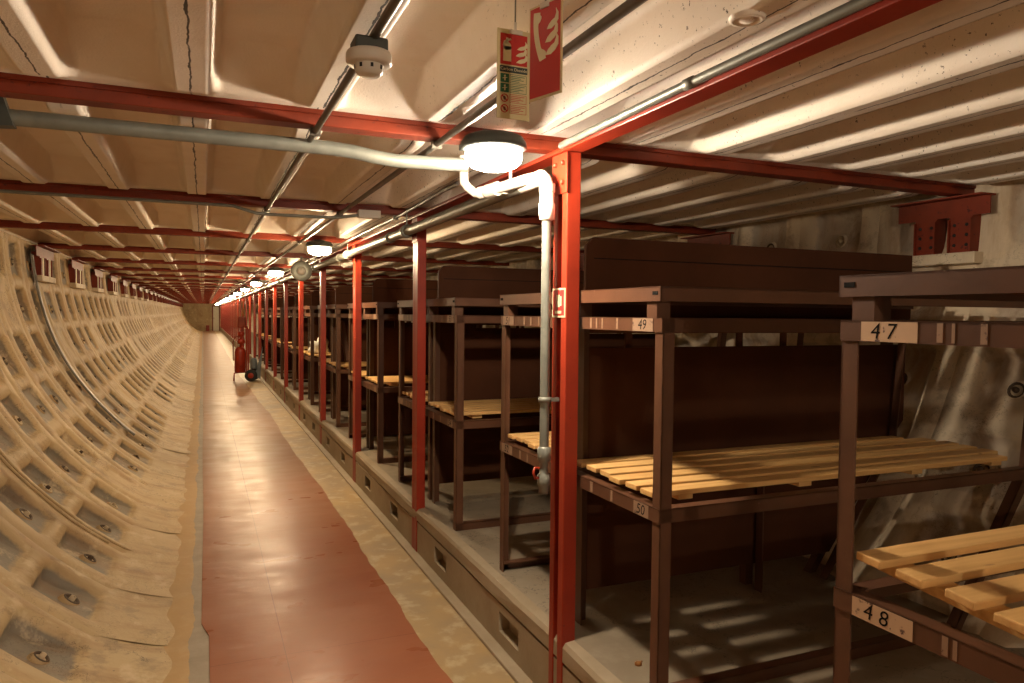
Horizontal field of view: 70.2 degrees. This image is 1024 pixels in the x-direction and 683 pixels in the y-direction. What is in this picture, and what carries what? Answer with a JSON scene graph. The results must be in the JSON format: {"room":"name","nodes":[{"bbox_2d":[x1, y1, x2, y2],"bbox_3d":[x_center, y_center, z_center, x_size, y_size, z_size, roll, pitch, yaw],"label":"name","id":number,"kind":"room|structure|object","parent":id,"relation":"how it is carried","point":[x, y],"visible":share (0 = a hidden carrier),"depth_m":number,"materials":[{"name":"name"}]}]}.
{"room":"underground passage","nodes":[
{"label":"underground passage","id":0,"kind":"room"},
{"bbox_2d":[0,231,200,682],"bbox_3d":[-11.376,-0.616,24.700,1.439,2.194,71.162,0,2,-23],"label":"wall","id":1,"kind":"structure","parent":0,"point":[58,580],"depth_m":5.04,"materials":[{"name":"beige paint"}]},
{"bbox_2d":[31,245,60,283],"bbox_3d":[-4.656,-0.752,7.202,0.215,0.333,0.875,0,2,-23],"label":"wall bracket","id":2,"kind":"object","parent":1,"relation":"attached to","point":[43,255],"visible":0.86,"depth_m":7.10,"materials":[{"name":"metal"}]},
{"bbox_2d":[0,455,109,543],"bbox_3d":[-2.642,0.784,4.081,0.680,0.786,0.032,0,2,-23],"label":"pipe","id":3,"kind":"object","parent":1,"relation":"attached to","point":[2,459],"visible":1,"depth_m":4.10,"materials":[{"name":"beige metal"}]},
{"bbox_2d":[0,449,132,550],"bbox_3d":[-2.573,0.850,4.172,0.878,0.925,0.032,0,2,-23],"label":"pipe","id":4,"kind":"object","parent":1,"relation":"attached to","point":[1,452],"visible":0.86,"depth_m":4.17,"materials":[{"name":"beige metal"}]},
{"bbox_2d":[68,259,87,288],"bbox_3d":[-5.435,-0.828,9.043,0.215,0.333,0.875,0,2,-23],"label":"wall bracket","id":5,"kind":"object","parent":1,"relation":"attached to","point":[75,269],"visible":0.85,"depth_m":8.83,"materials":[{"name":"metal"}]},
{"bbox_2d":[30,254,134,435],"bbox_3d":[-4.110,0.057,7.010,0.855,1.748,0.140,0,2,-23],"label":"strip","id":6,"kind":"object","parent":1,"relation":"attached to","point":[91,394],"visible":1,"depth_m":6.90,"materials":[{"name":"beige concrete"}]},
{"bbox_2d":[91,268,106,292],"bbox_3d":[-6.214,-0.903,10.883,0.215,0.333,0.875,0,2,-23],"label":"wall bracket","id":7,"kind":"object","parent":1,"relation":"attached to","point":[96,280],"visible":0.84,"depth_m":10.64,"materials":[{"name":"red metal"}]},
{"bbox_2d":[107,275,120,294],"bbox_3d":[-6.993,-0.978,12.724,0.215,0.333,0.875,0,2,-23],"label":"wall bracket","id":8,"kind":"object","parent":1,"relation":"attached to","point":[112,285],"visible":0.82,"depth_m":12.48,"materials":[{"name":"metal"}]},
{"bbox_2d":[120,280,130,296],"bbox_3d":[-7.773,-1.053,14.564,0.215,0.333,0.875,0,2,-23],"label":"wall bracket","id":9,"kind":"object","parent":1,"relation":"attached to","point":[123,285],"visible":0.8,"depth_m":14.31,"materials":[{"name":"metal"}]},
{"bbox_2d":[129,283,137,298],"bbox_3d":[-8.552,-1.129,16.405,0.215,0.333,0.875,0,2,-23],"label":"wall bracket","id":10,"kind":"object","parent":1,"relation":"attached to","point":[132,288],"visible":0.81,"depth_m":16.15,"materials":[{"name":"metal"}]},
{"bbox_2d":[137,286,144,299],"bbox_3d":[-9.331,-1.204,18.245,0.215,0.333,0.875,0,2,-23],"label":"wall bracket","id":11,"kind":"object","parent":1,"relation":"attached to","point":[139,290],"visible":0.91,"depth_m":17.99,"materials":[{"name":"red metal"}]},
{"bbox_2d":[183,303,251,330],"bbox_3d":[-23.235,-1.992,57.582,5.300,2.500,0.270,0,2,-23],"label":"wall","id":12,"kind":"structure","parent":0,"point":[198,316],"depth_m":56.98,"materials":[{"name":"beige paint"}]},
{"bbox_2d":[212,305,219,330],"bbox_3d":[-23.298,-1.837,57.361,0.570,1.996,0.100,0,2,-23],"label":"door","id":13,"kind":"structure","parent":12,"relation":"in","point":[215,308],"depth_m":57.36,"materials":[{"name":"white paint"}]},
{"bbox_2d":[99,331,514,682],"bbox_3d":[-10.373,0.555,24.972,2.151,0.154,70.000,0,2,-23],"label":"floor","id":14,"kind":"structure","parent":0,"point":[290,594],"depth_m":4.16,"materials":[{"name":"red paint"}]},
{"bbox_2d":[232,301,262,381],"bbox_3d":[-5.762,-0.011,15.900,0.616,1.744,0.400,0,2,-11],"label":"extinguisher","id":15,"kind":"object","parent":14,"relation":"on","point":[254,373],"visible":1,"depth_m":15.81,"materials":[{"name":"red paint"}]},
{"bbox_2d":[220,327,1023,682],"bbox_3d":[-8.476,0.332,25.766,2.135,0.300,70.000,0,2,-23],"label":"platform","id":16,"kind":"object","parent":14,"relation":"on","point":[719,622],"visible":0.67,"depth_m":3.18,"materials":[{"name":"grey concrete"}]},
{"bbox_2d":[230,302,231,341],"bbox_3d":[-13.829,-0.999,35.860,0.055,2.093,0.112,0,2,-23],"label":"steel post","id":17,"kind":"object","parent":16,"relation":"on","point":[230,302],"visible":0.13,"depth_m":35.80,"materials":[{"name":"red metal"}]},
{"bbox_2d":[233,300,234,339],"bbox_3d":[-12.271,-0.848,32.179,0.055,2.093,0.112,0,2,-23],"label":"steel post","id":18,"kind":"object","parent":16,"relation":"on","point":[234,300],"visible":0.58,"depth_m":32.12,"materials":[{"name":"red metal"}]},
{"bbox_2d":[235,300,236,347],"bbox_3d":[-11.492,-0.773,30.338,0.055,2.093,0.112,0,2,-23],"label":"steel post","id":19,"kind":"object","parent":16,"relation":"on","point":[235,300],"visible":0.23,"depth_m":30.28,"materials":[{"name":"red metal"}]},
{"bbox_2d":[245,293,246,350],"bbox_3d":[-8.375,-0.472,22.976,0.055,2.093,0.112,0,2,-23],"label":"steel post","id":20,"kind":"object","parent":16,"relation":"on","point":[245,293],"visible":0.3,"depth_m":22.91,"materials":[{"name":"red metal"}]},
{"bbox_2d":[249,294,250,353],"bbox_3d":[-7.596,-0.397,21.136,0.055,2.093,0.112,0,2,-23],"label":"steel post","id":21,"kind":"object","parent":16,"relation":"on","point":[250,294],"visible":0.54,"depth_m":21.08,"materials":[{"name":"red metal"}]},
{"bbox_2d":[253,290,255,357],"bbox_3d":[-6.817,-0.322,19.296,0.055,2.093,0.112,0,2,-23],"label":"steel post","id":22,"kind":"object","parent":16,"relation":"on","point":[254,294],"visible":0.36,"depth_m":19.25,"materials":[{"name":"red metal"}]},
{"bbox_2d":[258,287,260,358],"bbox_3d":[-6.038,-0.246,17.455,0.055,2.093,0.112,0,2,-23],"label":"steel post","id":23,"kind":"object","parent":16,"relation":"on","point":[259,292],"visible":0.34,"depth_m":17.40,"materials":[{"name":"red metal"}]},
{"bbox_2d":[264,284,267,381],"bbox_3d":[-5.267,-0.171,15.611,0.073,2.093,0.120,0,2,-23],"label":"steel post","id":24,"kind":"object","parent":16,"relation":"on","point":[266,289],"visible":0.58,"depth_m":15.56,"materials":[{"name":"red metal"}]},
{"bbox_2d":[261,310,270,360],"bbox_3d":[-5.271,-0.160,18.186,1.914,1.302,0.590,0,2,-23],"label":"frame","id":25,"kind":"object","parent":16,"relation":"on","point":[261,310],"visible":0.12,"depth_m":18.10,"materials":[{"name":"brown metal"}]},
{"bbox_2d":[268,299,330,357],"bbox_3d":[-5.098,-0.312,17.908,1.840,1.410,0.034,0,2,-23],"label":"board","id":26,"kind":"object","parent":25,"relation":"attached to","point":[270,302],"visible":0.02,"depth_m":17.58,"materials":[{"name":"black"}]},
{"bbox_2d":[261,308,279,363],"bbox_3d":[-5.005,-0.134,17.558,1.914,1.302,0.655,0,2,-23],"label":"frame","id":27,"kind":"object","parent":16,"relation":"on","point":[262,309],"visible":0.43,"depth_m":16.90,"materials":[{"name":"brown metal"}]},
{"bbox_2d":[272,281,276,390],"bbox_3d":[-4.488,-0.096,13.771,0.073,2.093,0.120,0,2,-23],"label":"steel post","id":28,"kind":"object","parent":16,"relation":"on","point":[274,286],"visible":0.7,"depth_m":13.73,"materials":[{"name":"red metal"}]},
{"bbox_2d":[268,308,291,370],"bbox_3d":[-4.226,-0.059,15.718,1.914,1.302,0.655,0,2,-23],"label":"frame","id":29,"kind":"object","parent":16,"relation":"on","point":[269,309],"visible":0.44,"depth_m":15.06,"materials":[{"name":"brown metal"}]},
{"bbox_2d":[277,307,291,378],"bbox_3d":[-3.447,0.016,13.877,1.914,1.302,0.655,0,2,-23],"label":"frame","id":30,"kind":"object","parent":16,"relation":"on","point":[280,309],"visible":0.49,"depth_m":13.22,"materials":[{"name":"brown metal"}]},
{"bbox_2d":[277,310,291,375],"bbox_3d":[-3.713,-0.009,14.505,1.914,1.302,0.590,0,2,-23],"label":"frame","id":31,"kind":"object","parent":16,"relation":"on","point":[277,310],"visible":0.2,"depth_m":13.92,"materials":[{"name":"brown metal"}]},
{"bbox_2d":[283,296,365,369],"bbox_3d":[-3.539,-0.162,14.227,1.840,1.410,0.034,0,2,-23],"label":"board","id":32,"kind":"object","parent":31,"relation":"attached to","point":[291,299],"visible":0.04,"depth_m":13.91,"materials":[{"name":"black wood"}]},
{"bbox_2d":[283,276,287,402],"bbox_3d":[-3.709,-0.021,11.930,0.073,2.093,0.120,0,2,-23],"label":"steel post","id":33,"kind":"object","parent":16,"relation":"on","point":[285,283],"visible":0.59,"depth_m":11.88,"materials":[{"name":"red metal"}]},
{"bbox_2d":[288,310,307,385],"bbox_3d":[-2.933,0.066,12.665,1.914,1.302,0.590,0,2,-23],"label":"frame","id":34,"kind":"object","parent":16,"relation":"on","point":[289,381],"visible":0.06,"depth_m":12.06,"materials":[{"name":"brown metal"}]},
{"bbox_2d":[295,294,393,378],"bbox_3d":[-2.760,-0.086,12.386,1.840,1.410,0.034,0,2,-23],"label":"board","id":35,"kind":"object","parent":34,"relation":"attached to","point":[307,297],"visible":0.18,"depth_m":12.07,"materials":[{"name":"black wood"}]},
{"bbox_2d":[299,281,303,419],"bbox_3d":[-2.929,0.055,10.090,0.073,2.093,0.120,0,2,-23],"label":"steel post","id":36,"kind":"object","parent":16,"relation":"on","point":[301,283],"visible":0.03,"depth_m":10.04,"materials":[{"name":"red metal"}]},
{"bbox_2d":[304,306,334,404],"bbox_3d":[-1.888,0.167,10.197,1.914,1.302,0.655,0,2,-23],"label":"frame","id":37,"kind":"object","parent":16,"relation":"on","point":[311,358],"visible":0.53,"depth_m":9.55,"materials":[{"name":"brown metal"}]},
{"bbox_2d":[306,353,330,356],"bbox_3d":[-1.917,0.182,10.185,1.822,0.040,0.546,0,2,-23],"label":"slat base","id":38,"kind":"object","parent":37,"relation":"on","point":[315,354],"visible":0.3,"depth_m":9.72,"materials":[{"name":"brown wood"}]},
{"bbox_2d":[308,337,328,352],"bbox_3d":[-2.620,0.032,9.923,0.261,0.240,0.249,2,2,28],"label":"folded cloth","id":39,"kind":"object","parent":38,"relation":"on","point":[316,344],"visible":0.45,"depth_m":9.85,"materials":[{"name":"beige fabric"}]},
{"bbox_2d":[318,260,325,443],"bbox_3d":[-2.150,0.130,8.249,0.073,2.093,0.120,0,2,-23],"label":"steel post","id":40,"kind":"object","parent":16,"relation":"on","point":[322,271],"visible":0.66,"depth_m":8.21,"materials":[{"name":"red metal"}]},
{"bbox_2d":[318,305,365,417],"bbox_3d":[-1.375,0.216,8.984,1.914,1.302,0.590,0,2,-23],"label":"frame","id":41,"kind":"object","parent":16,"relation":"on","point":[327,409],"visible":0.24,"depth_m":8.84,"materials":[{"name":"brown metal"}]},
{"bbox_2d":[335,286,475,408],"bbox_3d":[-1.202,0.064,8.705,1.840,1.410,0.034,0,2,-23],"label":"board","id":42,"kind":"object","parent":41,"relation":"attached to","point":[343,294],"visible":0.17,"depth_m":8.41,"materials":[{"name":"black wood"}]},
{"bbox_2d":[288,307,408,389],"bbox_3d":[-2.668,0.091,12.037,1.914,1.302,0.655,0,2,-23],"label":"frame","id":43,"kind":"object","parent":16,"relation":"on","point":[292,310],"visible":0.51,"depth_m":11.38,"materials":[{"name":"brown metal"}]},
{"bbox_2d":[351,245,361,482],"bbox_3d":[-1.371,0.205,6.409,0.073,2.093,0.120,0,2,-23],"label":"steel post","id":44,"kind":"object","parent":16,"relation":"on","point":[357,259],"visible":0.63,"depth_m":6.36,"materials":[{"name":"red metal"}]},
{"bbox_2d":[298,306,428,398],"bbox_3d":[-2.154,0.141,10.825,1.914,1.302,0.590,0,2,-23],"label":"frame","id":45,"kind":"object","parent":16,"relation":"on","point":[305,354],"visible":0.16,"depth_m":10.23,"materials":[{"name":"brown metal"}]},
{"bbox_2d":[311,291,428,390],"bbox_3d":[-1.981,-0.011,10.546,1.840,1.410,0.034,0,2,-23],"label":"board","id":46,"kind":"object","parent":45,"relation":"attached to","point":[315,295],"visible":0.22,"depth_m":10.25,"materials":[{"name":"black wood"}]},
{"bbox_2d":[326,304,498,426],"bbox_3d":[-1.109,0.242,8.356,1.914,1.302,0.655,0,2,-23],"label":"frame","id":47,"kind":"object","parent":16,"relation":"on","point":[337,370],"visible":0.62,"depth_m":7.72,"materials":[{"name":"brown metal"}]},
{"bbox_2d":[329,361,365,368],"bbox_3d":[-1.137,0.257,8.345,1.822,0.040,0.546,0,2,-23],"label":"slat base","id":48,"kind":"object","parent":47,"relation":"on","point":[363,363],"visible":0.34,"depth_m":7.94,"materials":[{"name":"brown wood"}]},
{"bbox_2d":[341,321,348,361],"bbox_3d":[-1.896,-0.004,8.249,0.103,0.460,0.140,0,2,-23],"label":"brace","id":49,"kind":"object","parent":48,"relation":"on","point":[343,329],"visible":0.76,"depth_m":8.19,"materials":[{"name":"brown metal"}]},
{"bbox_2d":[411,217,425,551],"bbox_3d":[-0.592,0.280,4.568,0.073,2.093,0.120,0,2,-23],"label":"steel post","id":50,"kind":"object","parent":16,"relation":"on","point":[419,238],"visible":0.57,"depth_m":4.53,"materials":[{"name":"red metal"}]},
{"bbox_2d":[348,303,523,447],"bbox_3d":[-0.596,0.291,7.144,1.914,1.302,0.590,0,2,-23],"label":"frame","id":51,"kind":"object","parent":16,"relation":"on","point":[350,305],"visible":0.25,"depth_m":7.01,"materials":[{"name":"brown metal"}]},
{"bbox_2d":[373,279,552,435],"bbox_3d":[-0.423,0.139,6.865,1.840,1.410,0.034,0,2,-23],"label":"board","id":52,"kind":"object","parent":51,"relation":"attached to","point":[384,290],"visible":0.31,"depth_m":6.59,"materials":[{"name":"black wood"}]},
{"bbox_2d":[362,302,550,463],"bbox_3d":[-0.330,0.317,6.516,1.914,1.302,0.655,0,2,-23],"label":"frame","id":53,"kind":"object","parent":16,"relation":"on","point":[379,388],"visible":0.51,"depth_m":5.88,"materials":[{"name":"brown metal"}]},
{"bbox_2d":[365,375,427,385],"bbox_3d":[-0.358,0.332,6.504,1.822,0.040,0.546,0,2,-23],"label":"slat base","id":54,"kind":"object","parent":53,"relation":"on","point":[389,380],"visible":0.28,"depth_m":6.14,"materials":[{"name":"brown wood"}]},
{"bbox_2d":[397,300,620,499],"bbox_3d":[0.168,0.365,5.340,1.914,1.302,0.590,0,2,-23],"label":"frame","id":55,"kind":"object","parent":16,"relation":"on","point":[403,305],"visible":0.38,"depth_m":5.16,"materials":[{"name":"brown metal"}]},
{"bbox_2d":[438,266,654,483],"bbox_3d":[0.341,0.213,5.061,1.840,1.410,0.034,0,2,-23],"label":"board","id":56,"kind":"object","parent":55,"relation":"attached to","point":[482,352],"visible":0.29,"depth_m":4.84,"materials":[{"name":"black wood"}]},
{"bbox_2d":[548,151,580,682],"bbox_3d":[0.187,0.356,2.728,0.073,2.093,0.120,0,2,-23],"label":"steel post","id":57,"kind":"object","parent":16,"relation":"on","point":[566,167],"visible":0.84,"depth_m":2.69,"materials":[{"name":"red metal"}]},
{"bbox_2d":[219,155,558,493],"bbox_3d":[-11.537,-1.222,30.052,0.241,1.331,59.610,0,2,-23],"label":"pipe","id":58,"kind":"object","parent":57,"relation":"attached to","point":[484,196],"visible":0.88,"depth_m":2.70,"materials":[{"name":"metal"}]},
{"bbox_2d":[425,298,726,530],"bbox_3d":[0.433,0.391,4.712,1.914,1.302,0.655,0,2,-23],"label":"frame","id":59,"kind":"object","parent":16,"relation":"on","point":[457,422],"visible":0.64,"depth_m":4.12,"materials":[{"name":"brown metal"}]},
{"bbox_2d":[428,398,551,417],"bbox_3d":[0.405,0.406,4.701,1.822,0.040,0.546,0,2,-23],"label":"slat base","id":60,"kind":"object","parent":59,"relation":"on","point":[472,408],"visible":0.45,"depth_m":4.40,"materials":[{"name":"brown wood"}]},
{"bbox_2d":[500,292,892,584],"bbox_3d":[0.931,0.439,3.536,1.914,1.302,0.590,0,2,-23],"label":"frame","id":61,"kind":"object","parent":16,"relation":"on","point":[517,449],"visible":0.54,"depth_m":3.42,"materials":[{"name":"brown metal"}]},
{"bbox_2d":[508,431,550,448],"bbox_3d":[0.903,0.454,3.525,1.822,0.040,0.487,0,2,-23],"label":"slat base","id":62,"kind":"object","parent":61,"relation":"on","point":[531,439],"visible":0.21,"depth_m":3.30,"materials":[{"name":"brown wood"}]},
{"bbox_2d":[584,237,911,588],"bbox_3d":[1.104,0.287,3.258,1.840,1.410,0.034,0,2,-23],"label":"board","id":63,"kind":"object","parent":61,"relation":"attached to","point":[738,395],"visible":0.72,"depth_m":3.16,"materials":[{"name":"black wood"}]},
{"bbox_2d":[575,286,1023,682],"bbox_3d":[1.197,0.465,2.908,1.914,1.302,0.655,0,2,-23],"label":"frame","id":64,"kind":"object","parent":16,"relation":"on","point":[661,511],"visible":0.85,"depth_m":2.44,"materials":[{"name":"brown metal"}]},
{"bbox_2d":[577,436,1006,499],"bbox_3d":[1.169,0.480,2.897,1.822,0.040,0.546,0,2,-23],"label":"slat base","id":65,"kind":"object","parent":64,"relation":"on","point":[797,464],"visible":0.95,"depth_m":2.79,"materials":[{"name":"brown wood"}]},
{"bbox_2d":[833,265,1023,682],"bbox_3d":[1.702,0.513,1.714,1.914,1.302,0.590,0,2,-23],"label":"frame","id":66,"kind":"object","parent":16,"relation":"on","point":[872,294],"visible":1,"depth_m":1.49,"materials":[{"name":"brown metal"}]},
{"bbox_2d":[856,524,1023,639],"bbox_3d":[1.680,0.500,1.682,1.818,0.084,0.549,0,2,-23],"label":"slat base","id":67,"kind":"object","parent":66,"relation":"on","point":[985,600],"visible":1,"depth_m":1.51,"materials":[{"name":"brown wood"}]},
{"bbox_3d":[-4.492,-0.085,16.346,1.914,1.302,0.590,0,2,-23],"label":"frame","id":68,"kind":"object","parent":16,"relation":"on","visible":0},
{"bbox_2d":[277,298,348,362],"bbox_3d":[-4.319,-0.237,16.067,1.840,1.410,0.034,0,2,-23],"label":"board","id":69,"kind":"object","parent":68,"relation":"attached to","point":[279,300],"visible":0.04,"depth_m":15.74,"materials":[{"name":"black wood"}]},
{"bbox_3d":[-6.050,-0.235,20.027,1.914,1.302,0.590,0,2,-23],"label":"frame","id":70,"kind":"object","parent":16,"relation":"on","visible":0},
{"bbox_2d":[261,301,306,353],"bbox_3d":[-5.877,-0.387,19.748,1.840,1.410,0.034,0,2,-23],"label":"board","id":71,"kind":"object","parent":70,"relation":"attached to","point":[262,302],"visible":0.14,"depth_m":19.41,"materials":[{"name":"black wood"}]},
{"bbox_2d":[0,0,1023,301],"bbox_3d":[-9.177,-1.729,24.309,5.260,0.238,71.000,0,2,-23],"label":"ceiling","id":72,"kind":"structure","parent":0,"point":[935,92],"depth_m":2.36,"materials":[{"name":"paint"}]},
{"bbox_2d":[160,294,282,296],"bbox_3d":[-10.937,-1.792,28.449,5.045,0.051,0.087,0,2,-23],"label":"cross beam","id":73,"kind":"structure","parent":72,"relation":"attached to","point":[160,294],"depth_m":28.04,"materials":[{"name":"red metal"}]},
{"bbox_2d":[164,295,282,297],"bbox_3d":[-11.716,-1.867,30.289,5.045,0.051,0.087,0,2,-23],"label":"cross beam","id":74,"kind":"structure","parent":72,"relation":"attached to","point":[164,295],"depth_m":29.93,"materials":[{"name":"red metal"}]},
{"bbox_2d":[155,291,295,294],"bbox_3d":[-9.379,-1.641,24.768,5.045,0.051,0.087,0,2,-23],"label":"cross beam","id":75,"kind":"structure","parent":72,"relation":"attached to","point":[155,291],"depth_m":24.43,"materials":[{"name":"red metal"}]},
{"bbox_2d":[157,293,294,295],"bbox_3d":[-10.158,-1.717,26.608,5.045,0.051,0.087,0,2,-23],"label":"cross beam","id":76,"kind":"structure","parent":72,"relation":"attached to","point":[157,293],"depth_m":26.22,"materials":[{"name":"red metal"}]},
{"bbox_2d":[144,287,312,291],"bbox_3d":[-7.820,-1.491,21.087,5.045,0.051,0.087,0,2,-23],"label":"cross beam","id":77,"kind":"structure","parent":72,"relation":"attached to","point":[145,287],"depth_m":20.71,"materials":[{"name":"red metal"}]},
{"bbox_2d":[149,289,311,293],"bbox_3d":[-8.599,-1.566,22.927,5.045,0.051,0.087,0,2,-23],"label":"cross beam","id":78,"kind":"structure","parent":72,"relation":"attached to","point":[150,289],"depth_m":22.51,"materials":[{"name":"red metal"}]},
{"bbox_2d":[131,281,336,287],"bbox_3d":[-6.262,-1.341,17.406,5.045,0.051,0.087,0,2,-23],"label":"cross beam","id":79,"kind":"structure","parent":72,"relation":"attached to","point":[169,283],"depth_m":17.05,"materials":[{"name":"red metal"}]},
{"bbox_2d":[0,97,468,171],"bbox_3d":[-1.242,-0.701,2.315,2.324,0.133,0.090,0,2,-23],"label":"ceiling pipe","id":80,"kind":"object","parent":72,"relation":"hanging from","point":[9,118],"visible":0.99,"depth_m":2.42,"materials":[{"name":"metal"}]},
{"bbox_2d":[138,284,334,290],"bbox_3d":[-7.041,-1.416,19.247,5.045,0.051,0.087,0,2,-23],"label":"cross beam","id":81,"kind":"structure","parent":72,"relation":"attached to","point":[181,286],"depth_m":18.88,"materials":[{"name":"red metal"}]},
{"bbox_2d":[110,273,374,282],"bbox_3d":[-4.704,-1.190,13.725,5.045,0.051,0.087,0,2,-23],"label":"cross beam","id":82,"kind":"structure","parent":72,"relation":"attached to","point":[117,274],"depth_m":13.35,"materials":[{"name":"red metal"}]},
{"bbox_2d":[122,278,372,285],"bbox_3d":[-5.483,-1.265,15.566,5.045,0.051,0.087,0,2,-23],"label":"cross beam","id":83,"kind":"structure","parent":72,"relation":"attached to","point":[132,279],"depth_m":15.22,"materials":[{"name":"red metal"}]},
{"bbox_2d":[94,266,412,278],"bbox_3d":[-3.925,-1.115,11.885,5.045,0.051,0.087,0,2,-23],"label":"cross beam","id":84,"kind":"structure","parent":72,"relation":"attached to","point":[100,267],"depth_m":11.57,"materials":[{"name":"red metal"}]},
{"bbox_2d":[72,257,439,272],"bbox_3d":[-3.145,-1.040,10.044,5.045,0.051,0.087,0,2,-23],"label":"cross beam","id":85,"kind":"structure","parent":72,"relation":"attached to","point":[84,259],"depth_m":9.67,"materials":[{"name":"red metal"}]},
{"bbox_2d":[267,267,283,274],"bbox_3d":[-3.203,-0.942,9.866,0.222,0.132,0.346,0,2,-23],"label":"lamp","id":86,"kind":"object","parent":85,"relation":"attached to","point":[275,270],"visible":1,"depth_m":9.75,"materials":[{"name":"grey plastic"}]},
{"bbox_2d":[38,243,509,265],"bbox_3d":[-2.366,-0.964,8.204,5.045,0.051,0.087,0,2,-23],"label":"cross beam","id":87,"kind":"structure","parent":72,"relation":"attached to","point":[51,245],"depth_m":7.87,"materials":[{"name":"red metal"}]},
{"bbox_2d":[0,220,583,253],"bbox_3d":[-1.587,-0.889,6.363,5.045,0.051,0.087,0,2,-23],"label":"cross beam","id":88,"kind":"structure","parent":72,"relation":"attached to","point":[3,223],"depth_m":5.99,"materials":[{"name":"red metal"}]},
{"bbox_2d":[306,239,332,252],"bbox_3d":[-1.644,-0.791,6.185,0.222,0.132,0.346,0,2,-23],"label":"lamp","id":89,"kind":"object","parent":88,"relation":"attached to","point":[318,244],"visible":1,"depth_m":6.05,"materials":[{"name":"grey plastic"}]},
{"bbox_2d":[291,256,311,280],"bbox_3d":[-2.308,-0.797,7.998,0.226,0.273,0.082,0,2,-23],"label":"round sounder","id":90,"kind":"object","parent":72,"relation":"attached to","point":[301,270],"visible":1,"depth_m":7.99,"materials":[{"name":"metal"}]},
{"bbox_2d":[209,0,402,303],"bbox_3d":[-10.163,-1.622,24.972,0.102,0.034,70.000,0,2,-23],"label":"conduit","id":91,"kind":"object","parent":72,"relation":"attached to","point":[392,6],"visible":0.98,"depth_m":2.12,"materials":[{"name":"silver metal"}]},
{"bbox_2d":[346,34,391,78],"bbox_3d":[-0.314,-0.622,1.602,0.100,0.078,0.100,0,2,-23],"label":"smoke detector","id":92,"kind":"object","parent":91,"relation":"attached to","point":[370,57],"visible":1,"depth_m":1.57,"materials":[{"name":"grey plastic"}]},
{"bbox_2d":[228,181,459,299],"bbox_3d":[-7.406,-1.427,20.333,0.032,0.041,36.700,0,2,-23],"label":"conduit","id":93,"kind":"object","parent":72,"relation":"attached to","point":[395,217],"visible":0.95,"depth_m":4.70,"materials":[{"name":"silver metal"}]},
{"bbox_2d":[0,179,715,234],"bbox_3d":[-0.808,-0.814,4.523,5.045,0.051,0.087,0,2,-23],"label":"cross beam","id":94,"kind":"structure","parent":72,"relation":"attached to","point":[245,201],"depth_m":4.29,"materials":[{"name":"red metal"}]},
{"bbox_2d":[0,189,357,218],"bbox_3d":[-1.945,-0.747,3.960,2.212,0.055,0.017,0,2,-23],"label":"conduit","id":95,"kind":"object","parent":94,"relation":"attached to","point":[1,190],"visible":1,"depth_m":3.99,"materials":[{"name":"metal"}]},
{"bbox_2d":[357,209,380,218],"bbox_3d":[-0.867,-0.769,4.413,0.132,0.046,0.064,0,2,-23],"label":"junction box","id":96,"kind":"object","parent":94,"relation":"attached to","point":[366,214],"visible":1,"depth_m":4.39,"materials":[{"name":"beige plastic"}]},
{"bbox_2d":[216,0,647,302],"bbox_3d":[-9.808,-1.625,25.122,0.037,0.037,70.000,0,2,-23],"label":"conduit","id":97,"kind":"object","parent":72,"relation":"attached to","point":[628,6],"visible":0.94,"depth_m":2.18,"materials":[{"name":"silver metal"}]},
{"bbox_2d":[0,72,975,196],"bbox_3d":[-0.029,-0.739,2.683,5.045,0.051,0.087,0,2,-23],"label":"cross beam","id":98,"kind":"structure","parent":72,"relation":"attached to","point":[16,86],"depth_m":2.47,"materials":[{"name":"red metal"}]},
{"bbox_2d":[459,129,526,163],"bbox_3d":[-0.086,-0.641,2.504,0.222,0.132,0.346,0,2,-23],"label":"lamp","id":99,"kind":"object","parent":98,"relation":"attached to","point":[494,145],"visible":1,"depth_m":2.38,"materials":[{"name":"grey plastic"}]},
{"bbox_2d":[221,0,941,303],"bbox_3d":[-9.368,-1.626,25.308,0.075,0.017,70.000,0,2,-23],"label":"beam","id":100,"kind":"structure","parent":98,"relation":"attached to","point":[883,12],"depth_m":1.85,"materials":[{"name":"red metal"}]},
{"bbox_2d":[558,0,880,148],"bbox_3d":[2.198,-0.515,-2.147,0.031,0.036,10.376,0,2,-23],"label":"conduit","id":101,"kind":"object","parent":100,"relation":"attached to","point":[846,9],"visible":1,"depth_m":1.76,"materials":[{"name":"metal"}]},
{"bbox_2d":[496,0,529,121],"bbox_3d":[0.003,-0.643,1.611,0.078,0.301,0.012,0,2,-23],"label":"hanging sign","id":102,"kind":"object","parent":72,"relation":"hanging from","point":[512,95],"visible":1,"depth_m":1.61,"materials":[{"name":"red plastic"}]},
{"bbox_2d":[529,0,562,101],"bbox_3d":[0.067,-0.627,1.449,0.012,0.280,0.093,-1,3,-41],"label":"hanging sign","id":103,"kind":"object","parent":72,"relation":"hanging from","point":[546,19],"visible":1,"depth_m":1.45,"materials":[{"name":"red plastic"}]},
{"bbox_2d":[244,179,1023,647],"bbox_3d":[-7.773,-0.727,26.292,1.038,2.105,71.162,0,2,-23],"label":"wall","id":104,"kind":"structure","parent":0,"point":[965,395],"depth_m":3.50,"materials":[{"name":"paint"}]},
{"bbox_2d":[680,232,733,244],"bbox_3d":[1.503,-0.628,5.479,0.215,0.333,0.500,0,2,-23],"label":"wall bracket","id":105,"kind":"object","parent":104,"relation":"attached to","point":[724,238],"visible":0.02,"depth_m":5.38,"materials":[{"name":"red metal"}]},
{"bbox_2d":[890,192,995,267],"bbox_3d":[2.236,-0.557,3.749,0.215,0.333,0.500,0,2,-23],"label":"wall bracket","id":106,"kind":"object","parent":104,"relation":"attached to","point":[965,211],"visible":0.91,"depth_m":3.69,"materials":[{"name":"red metal"}]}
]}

